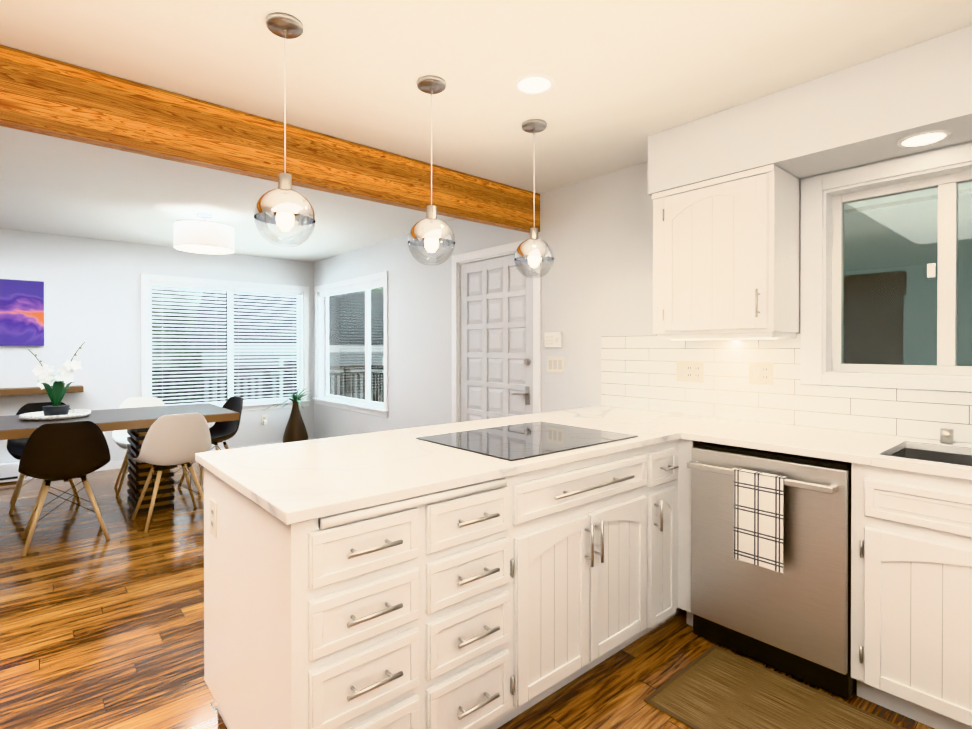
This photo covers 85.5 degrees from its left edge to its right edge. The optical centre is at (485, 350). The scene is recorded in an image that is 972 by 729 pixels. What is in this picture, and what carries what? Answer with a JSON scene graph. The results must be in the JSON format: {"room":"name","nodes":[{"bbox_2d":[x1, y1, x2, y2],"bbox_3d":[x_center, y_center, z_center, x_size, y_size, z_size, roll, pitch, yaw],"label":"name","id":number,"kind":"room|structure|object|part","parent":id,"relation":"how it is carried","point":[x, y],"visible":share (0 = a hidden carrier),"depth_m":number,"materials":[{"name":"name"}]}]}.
{"room":"kitchen","nodes":[
{"label":"kitchen","id":0,"kind":"room"},
{"bbox_2d":[0,228,313,463],"bbox_3d":[-4.703,0.048,5.084,6.200,2.440,0.140,0,0,-41],"label":"wall","id":1,"kind":"structure","parent":0,"point":[92,293],"depth_m":5.56,"materials":[{"name":"white paint"}]},
{"bbox_2d":[0,462,18,482],"bbox_3d":[-5.181,1.169,4.526,1.740,0.175,0.064,0,0,-41],"label":"baseboard heater","id":2,"kind":"object","parent":1,"relation":"attached to","point":[9,472],"visible":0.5,"depth_m":5.03,"materials":[{"name":"white metal"}]},
{"bbox_2d":[0,279,43,345],"bbox_3d":[-4.777,-0.364,4.899,1.010,0.637,0.038,0,0,-41],"label":"painting","id":3,"kind":"object","parent":1,"relation":"attached to","point":[21,312],"visible":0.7,"depth_m":5.11,"materials":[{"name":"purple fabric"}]},
{"bbox_2d":[0,385,83,395],"bbox_3d":[-4.921,0.388,4.672,2.130,0.065,0.198,0,0,-41],"label":"floating shelf","id":4,"kind":"object","parent":1,"relation":"attached to","point":[27,390],"visible":0.81,"depth_m":5.03,"materials":[{"name":"brown wood"}]},
{"bbox_2d":[3,438,312,482],"bbox_3d":[-4.649,1.226,5.034,6.189,0.085,0.015,0,0,-41],"label":"baseboard","id":5,"kind":"structure","parent":1,"relation":"attached to","point":[111,465],"depth_m":5.62,"materials":[{"name":"white paint"}]},
{"bbox_2d":[150,286,300,405],"bbox_3d":[-3.146,-0.060,6.478,1.748,1.438,0.047,0,0,-41],"label":"window","id":6,"kind":"structure","parent":1,"relation":"in","point":[227,342],"depth_m":6.46,"materials":[{"name":"white plastic"}]},
{"bbox_2d":[149,282,301,404],"bbox_3d":[-3.097,-0.065,6.421,1.718,1.422,0.048,0,0,-41],"label":"window blind","id":7,"kind":"object","parent":6,"relation":"attached to","point":[239,290],"visible":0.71,"depth_m":6.34,"materials":[{"name":"white plastic"}]},
{"bbox_2d":[141,274,309,410],"bbox_3d":[-3.088,-0.054,6.411,1.916,1.587,0.132,0,0,-41],"label":"trim","id":8,"kind":"structure","parent":1,"relation":"attached to","point":[146,279],"depth_m":6.39,"materials":[{"name":"white paint"}]},
{"bbox_2d":[261,415,266,424],"bbox_3d":[-2.783,0.871,6.622,0.072,0.118,0.045,0,0,-41],"label":"outlet","id":9,"kind":"object","parent":1,"relation":"attached to","point":[263,419],"depth_m":6.62,"materials":[{"name":"white plastic"}]},
{"bbox_2d":[0,460,933,728],"bbox_3d":[-1.425,1.350,1.289,6.480,0.120,10.180,0,0,-41],"label":"floor","id":10,"kind":"structure","parent":0,"point":[98,630],"depth_m":2.35,"materials":[{"name":"brown wood"}]},
{"bbox_2d":[7,402,80,512],"bbox_3d":[-3.708,0.864,4.424,0.478,0.824,0.480,0,0,-41],"label":"chair","id":11,"kind":"object","parent":10,"relation":"on","point":[15,448],"visible":0.25,"depth_m":4.39,"materials":[{"name":"black plastic"}]},
{"bbox_2d":[18,421,109,555],"bbox_3d":[-2.834,0.869,3.549,0.478,0.824,0.480,0,0,-41],"label":"chair","id":12,"kind":"object","parent":10,"relation":"on","point":[65,451],"visible":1,"depth_m":3.40,"materials":[{"name":"black plastic"}]},
{"bbox_2d":[0,403,238,513],"bbox_3d":[-3.311,0.895,3.926,2.490,0.760,1.000,0,0,-41],"label":"dining table","id":13,"kind":"object","parent":10,"relation":"on","point":[136,423],"visible":0.65,"depth_m":4.17,"materials":[{"name":"brown wood"}]},
{"bbox_2d":[19,409,90,420],"bbox_3d":[-3.312,0.495,4.055,0.430,0.035,0.430,0,0,-41],"label":"tray","id":14,"kind":"object","parent":13,"relation":"on","point":[40,416],"visible":0.85,"depth_m":3.95,"materials":[{"name":"white ceramic"}]},
{"bbox_2d":[28,342,84,415],"bbox_3d":[-3.299,0.214,4.053,0.343,0.571,0.260,0,0,-41],"label":"orchid","id":15,"kind":"object","parent":14,"relation":"on","point":[56,391],"visible":0.92,"depth_m":4.03,"materials":[{"name":"white plant"}]},
{"bbox_2d":[112,397,174,496],"bbox_3d":[-3.157,0.861,4.859,0.478,0.824,0.480,0,0,-37],"label":"chair","id":16,"kind":"object","parent":10,"relation":"on","point":[120,438],"visible":0.29,"depth_m":4.87,"materials":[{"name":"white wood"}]},
{"bbox_2d":[131,413,210,532],"bbox_3d":[-2.363,0.867,3.968,0.478,0.824,0.480,0,0,-45],"label":"chair","id":17,"kind":"object","parent":10,"relation":"on","point":[174,440],"visible":0.98,"depth_m":3.82,"materials":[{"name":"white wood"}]},
{"bbox_2d":[178,397,242,495],"bbox_3d":[-2.545,0.861,4.907,0.478,0.824,0.480,0,0,39],"label":"chair","id":18,"kind":"object","parent":10,"relation":"on","point":[222,431],"visible":0.5,"depth_m":5.05,"materials":[{"name":"black plastic"}]},
{"bbox_2d":[256,388,316,442],"bbox_3d":[-2.341,0.873,6.296,0.825,0.777,0.850,0,0,-41],"label":"potted plant","id":19,"kind":"object","parent":10,"relation":"on","point":[295,429],"visible":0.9,"depth_m":6.34,"materials":[{"name":"brown metal"}]},
{"bbox_2d":[204,468,431,728],"bbox_3d":[-0.594,0.846,1.688,0.368,0.882,0.866,0,0,-41],"label":"base cabinet","id":20,"kind":"object","parent":10,"relation":"on","point":[323,622],"depth_m":1.40,"materials":[{"name":"white paint"}]},
{"bbox_2d":[210,499,216,537],"bbox_3d":[-0.925,0.567,1.782,0.007,0.118,0.072,0,0,-41],"label":"outlet","id":21,"kind":"object","parent":20,"relation":"attached to","point":[213,517],"visible":1,"depth_m":1.77,"materials":[{"name":"white plastic"}]},
{"bbox_2d":[432,474,519,728],"bbox_3d":[-0.324,0.845,1.921,0.345,0.882,0.866,0,0,-41],"label":"base cabinet","id":22,"kind":"object","parent":10,"relation":"on","point":[495,603],"depth_m":1.61,"materials":[{"name":"white paint"}]},
{"bbox_2d":[520,443,659,713],"bbox_3d":[0.128,0.843,2.311,0.849,0.882,0.866,0,0,-41],"label":"base cabinet","id":23,"kind":"object","parent":10,"relation":"on","point":[590,528],"depth_m":1.95,"materials":[{"name":"white paint"}]},
{"bbox_2d":[195,412,686,524],"bbox_3d":[-0.082,0.386,2.136,1.770,0.030,0.936,0,0,-41],"label":"countertop","id":24,"kind":"structure","parent":23,"relation":"on","point":[287,483],"depth_m":1.74,"materials":[{"name":"white stone"}]},
{"bbox_2d":[416,421,638,460],"bbox_3d":[0.180,0.367,2.236,0.755,0.006,0.585,0,0,-41],"label":"cooktop","id":25,"kind":"object","parent":24,"relation":"in","point":[514,442],"visible":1,"depth_m":2.16,"materials":[{"name":"black glass"}]},
{"bbox_2d":[660,441,671,624],"bbox_3d":[0.470,0.841,2.606,0.295,0.882,0.866,0,0,-41],"label":"base cabinet","id":26,"kind":"object","parent":10,"relation":"on","point":[666,447],"depth_m":2.32,"materials":[{"name":"white paint"}]},
{"bbox_2d":[672,439,703,625],"bbox_3d":[0.827,0.840,2.883,0.696,0.882,0.912,0,0,-41],"label":"base cabinet","id":27,"kind":"object","parent":10,"relation":"on","point":[681,448],"depth_m":2.39,"materials":[{"name":"white paint"}]},
{"bbox_2d":[547,406,971,479],"bbox_3d":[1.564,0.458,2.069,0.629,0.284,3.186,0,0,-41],"label":"countertop","id":28,"kind":"structure","parent":27,"relation":"on","point":[912,454],"depth_m":2.16,"materials":[{"name":"white stone"}]},
{"bbox_2d":[890,428,971,465],"bbox_3d":[1.848,0.460,1.769,0.521,0.284,0.770,0,0,-41],"label":"sink","id":29,"kind":"object","parent":28,"relation":"in","point":[917,449],"depth_m":2.10,"materials":[{"name":"silver metal"}]},
{"bbox_2d":[687,442,856,699],"bbox_3d":[1.289,0.842,2.280,0.610,0.860,0.594,0,0,-41],"label":"dishwasher","id":30,"kind":"object","parent":10,"relation":"on","point":[770,559],"visible":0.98,"depth_m":2.06,"materials":[{"name":"silver metal"}]},
{"bbox_2d":[731,468,786,572],"bbox_3d":[1.077,0.664,2.084,0.034,0.362,0.198,0,0,-41],"label":"towel","id":31,"kind":"object","parent":30,"relation":"hanging from","point":[758,496],"depth_m":2.06,"materials":[{"name":"white fabric"}]},
{"bbox_2d":[644,645,905,728],"bbox_3d":[1.298,1.284,1.508,0.540,0.009,1.575,0,0,-41],"label":"kitchen mat","id":32,"kind":"object","parent":10,"relation":"on","point":[714,687],"visible":1,"depth_m":1.92,"materials":[{"name":"brown fabric"}]},
{"bbox_2d":[851,487,971,728],"bbox_3d":[1.841,0.955,1.760,0.627,0.665,0.901,0,0,-41],"label":"base cabinet","id":33,"kind":"object","parent":10,"relation":"on","point":[911,551],"depth_m":1.77,"materials":[{"name":"white paint"}]},
{"bbox_2d":[0,0,971,261],"bbox_3d":[-1.425,-1.210,1.275,6.480,0.120,10.180,0,0,-41],"label":"ceiling","id":34,"kind":"structure","parent":0,"point":[628,76],"depth_m":2.22,"materials":[{"name":"white paint"}]},
{"bbox_2d":[174,213,233,253],"bbox_3d":[-2.413,-1.011,4.511,0.457,0.314,0.457,0,0,-41],"label":"drum light","id":35,"kind":"object","parent":34,"relation":"attached to","point":[203,236],"visible":1,"depth_m":4.36,"materials":[{"name":"white fabric"}]},
{"bbox_2d":[0,45,539,232],"bbox_3d":[-1.971,-1.011,1.908,6.199,0.284,0.080,0,0,-41],"label":"beam","id":36,"kind":"structure","parent":34,"relation":"attached to","point":[39,94],"depth_m":2.49,"materials":[{"name":"brown wood"}]},
{"bbox_2d":[254,12,314,246],"bbox_3d":[-0.709,-0.763,1.855,0.204,0.780,0.204,0,0,-41],"label":"pendant light","id":37,"kind":"object","parent":34,"relation":"hanging from","point":[283,206],"visible":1,"depth_m":1.83,"materials":[{"name":"silver metal"}]},
{"bbox_2d":[408,75,454,264],"bbox_3d":[-0.235,-0.765,2.271,0.204,0.780,0.204,0,0,-41],"label":"pendant light","id":38,"kind":"object","parent":34,"relation":"hanging from","point":[431,232],"visible":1,"depth_m":2.24,"materials":[{"name":"silver metal"}]},
{"bbox_2d":[514,119,553,277],"bbox_3d":[0.246,-0.768,2.692,0.204,0.780,0.204,0,0,-41],"label":"pendant light","id":39,"kind":"object","parent":34,"relation":"hanging from","point":[534,250],"visible":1,"depth_m":2.66,"materials":[{"name":"silver metal"}]},
{"bbox_2d":[514,74,554,94],"bbox_3d":[0.209,-1.153,2.281,0.178,0.006,0.178,0,0,-41],"label":"recessed light","id":40,"kind":"object","parent":34,"relation":"in","point":[533,84],"visible":1,"depth_m":2.28,"materials":[{"name":"white paint"}]},
{"bbox_2d":[648,25,971,195],"bbox_3d":[2.514,-0.993,1.197,0.334,0.312,4.634,0,0,-41],"label":"soffit","id":41,"kind":"structure","parent":34,"relation":"attached to","point":[873,110],"depth_m":2.21,"materials":[{"name":"white paint"}]},
{"bbox_2d":[897,130,950,147],"bbox_3d":[1.736,-0.839,2.088,0.168,0.006,0.168,0,0,-41],"label":"recessed light","id":42,"kind":"object","parent":41,"relation":"attached to","point":[923,138],"visible":1,"depth_m":2.08,"materials":[{"name":"white paint"}]},
{"bbox_2d":[314,141,971,454],"bbox_3d":[0.976,0.058,3.352,0.140,2.440,9.900,0,0,-41],"label":"wall","id":43,"kind":"structure","parent":0,"point":[595,234],"depth_m":3.80,"materials":[{"name":"white paint"}]},
{"bbox_2d":[313,271,388,417],"bbox_3d":[-1.633,-0.071,6.301,0.132,1.552,1.901,0,0,-41],"label":"trim","id":44,"kind":"structure","parent":43,"relation":"attached to","point":[377,410],"depth_m":6.46,"materials":[{"name":"white paint"}]},
{"bbox_2d":[325,287,383,405],"bbox_3d":[-1.566,-0.077,6.359,0.047,1.403,1.733,0,0,-41],"label":"dining window","id":45,"kind":"structure","parent":43,"relation":"in","point":[368,360],"depth_m":6.31,"materials":[{"name":"white plastic"}]},
{"bbox_2d":[320,280,383,296],"bbox_3d":[-1.623,-0.739,6.306,0.043,0.071,1.703,0,0,-41],"label":"window blind","id":46,"kind":"object","parent":45,"relation":"attached to","point":[370,285],"visible":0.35,"depth_m":6.20,"materials":[{"name":"white"}]},
{"bbox_2d":[460,254,532,421],"bbox_3d":[0.061,0.253,4.322,0.103,2.024,0.920,0,0,-41],"label":"door","id":47,"kind":"structure","parent":43,"relation":"in","point":[496,374],"depth_m":4.31,"materials":[{"name":"white paint"}]},
{"bbox_2d":[452,237,540,422],"bbox_3d":[0.104,0.213,4.351,0.157,2.118,1.080,0,0,-41],"label":"door frame","id":48,"kind":"structure","parent":43,"relation":"attached to","point":[458,260],"depth_m":4.45,"materials":[{"name":"white paint"}]},
{"bbox_2d":[544,332,561,347],"bbox_3d":[0.484,-0.077,3.794,0.024,0.110,0.157,0,0,-41],"label":"thermostat","id":49,"kind":"object","parent":43,"relation":"attached to","point":[552,339],"visible":1,"depth_m":3.78,"materials":[{"name":"white plastic"}]},
{"bbox_2d":[547,357,563,372],"bbox_3d":[0.499,0.100,3.791,0.007,0.115,0.164,0,0,-41],"label":"switch plate","id":50,"kind":"object","parent":43,"relation":"attached to","point":[554,364],"depth_m":3.78,"materials":[{"name":"white plastic"}]},
{"bbox_2d":[676,361,703,381],"bbox_3d":[1.165,0.120,3.007,0.007,0.115,0.164,0,0,-41],"label":"switch plate","id":51,"kind":"object","parent":43,"relation":"attached to","point":[685,371],"depth_m":3.00,"materials":[{"name":"white plastic"}]},
{"bbox_2d":[652,164,799,339],"bbox_3d":[1.196,-0.452,2.688,0.369,0.781,0.616,0,0,-41],"label":"upper cabinet","id":52,"kind":"object","parent":43,"relation":"attached to","point":[725,257],"visible":1,"depth_m":2.53,"materials":[{"name":"white paint"}]},
{"bbox_2d":[672,338,776,339],"bbox_3d":[1.204,-0.059,2.696,0.030,0.004,0.530,0,0,-41],"label":"led light","id":53,"kind":"object","parent":52,"relation":"attached to","point":[722,339],"visible":0.86,"depth_m":2.70,"materials":[{"name":"white plastic"}]},
{"bbox_2d":[749,362,772,384],"bbox_3d":[1.417,0.116,2.714,0.007,0.115,0.118,0,0,-41],"label":"switch plate","id":54,"kind":"object","parent":43,"relation":"attached to","point":[761,373],"depth_m":2.71,"materials":[{"name":"white plastic"}]},
{"bbox_2d":[601,333,971,442],"bbox_3d":[1.805,0.141,2.276,0.008,0.456,3.186,0,0,-41],"label":"backsplash","id":55,"kind":"structure","parent":43,"relation":"attached to","point":[638,372],"depth_m":2.73,"materials":[{"name":"tile"}]},
{"bbox_2d":[800,143,971,391],"bbox_3d":[2.101,-0.332,1.990,0.104,0.995,1.614,0,0,-41],"label":"trim","id":56,"kind":"structure","parent":43,"relation":"attached to","point":[816,296],"depth_m":2.50,"materials":[{"name":"white paint"}]},
{"bbox_2d":[832,170,971,375],"bbox_3d":[2.153,-0.322,2.035,0.060,0.873,1.428,0,0,-41],"label":"kitchen window","id":57,"kind":"structure","parent":43,"relation":"in","point":[947,267],"depth_m":2.33,"materials":[{"name":"white plastic"}]},
{"bbox_3d":[1.920,-0.346,2.268,0.012,0.060,0.028,0,0,-41],"label":"kitchen window latch","id":58,"kind":"part","parent":57,"relation":"part of","materials":[{"name":"white plastic"}]},
{"label":"outside","id":59,"kind":"structure","parent":0,"visible":0},
{"bbox_2d":[152,286,383,403],"bbox_3d":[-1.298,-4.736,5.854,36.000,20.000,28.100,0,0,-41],"label":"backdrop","id":60,"kind":"structure","parent":59,"point":[373,291],"depth_m":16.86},
{"bbox_3d":[-3.950,1.449,5.022,9.250,0.240,5.450,0,0,-41],"label":"deck","id":61,"kind":"object","parent":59,"visible":0},
{"bbox_2d":[152,365,364,403],"bbox_3d":[-5.688,0.802,7.019,9.230,1.030,0.110,0,0,-41],"label":"railing","id":62,"kind":"object","parent":61,"relation":"on","point":[347,377],"depth_m":8.66,"materials":[{"name":"grey"}]},
{"bbox_2d":[371,365,383,402],"bbox_3d":[-0.485,0.797,7.975,0.100,1.030,5.205,0,0,-41],"label":"railing","id":63,"kind":"object","parent":61,"relation":"on","point":[375,367],"depth_m":9.72,"materials":[{"name":"grey"}]},
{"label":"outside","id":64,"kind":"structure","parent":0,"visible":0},
{"bbox_2d":[187,290,383,401],"bbox_3d":[-2.984,1.201,16.879,10.900,6.000,4.650,0,0,-41],"label":"house","id":65,"kind":"structure","parent":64,"point":[380,304],"depth_m":13.58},
{"bbox_2d":[844,181,971,365],"bbox_3d":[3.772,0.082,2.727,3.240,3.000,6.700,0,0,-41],"label":"window glass","id":66,"kind":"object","parent":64,"point":[878,273],"depth_m":4.85,"materials":[{"name":"clear glass"}]}
]}

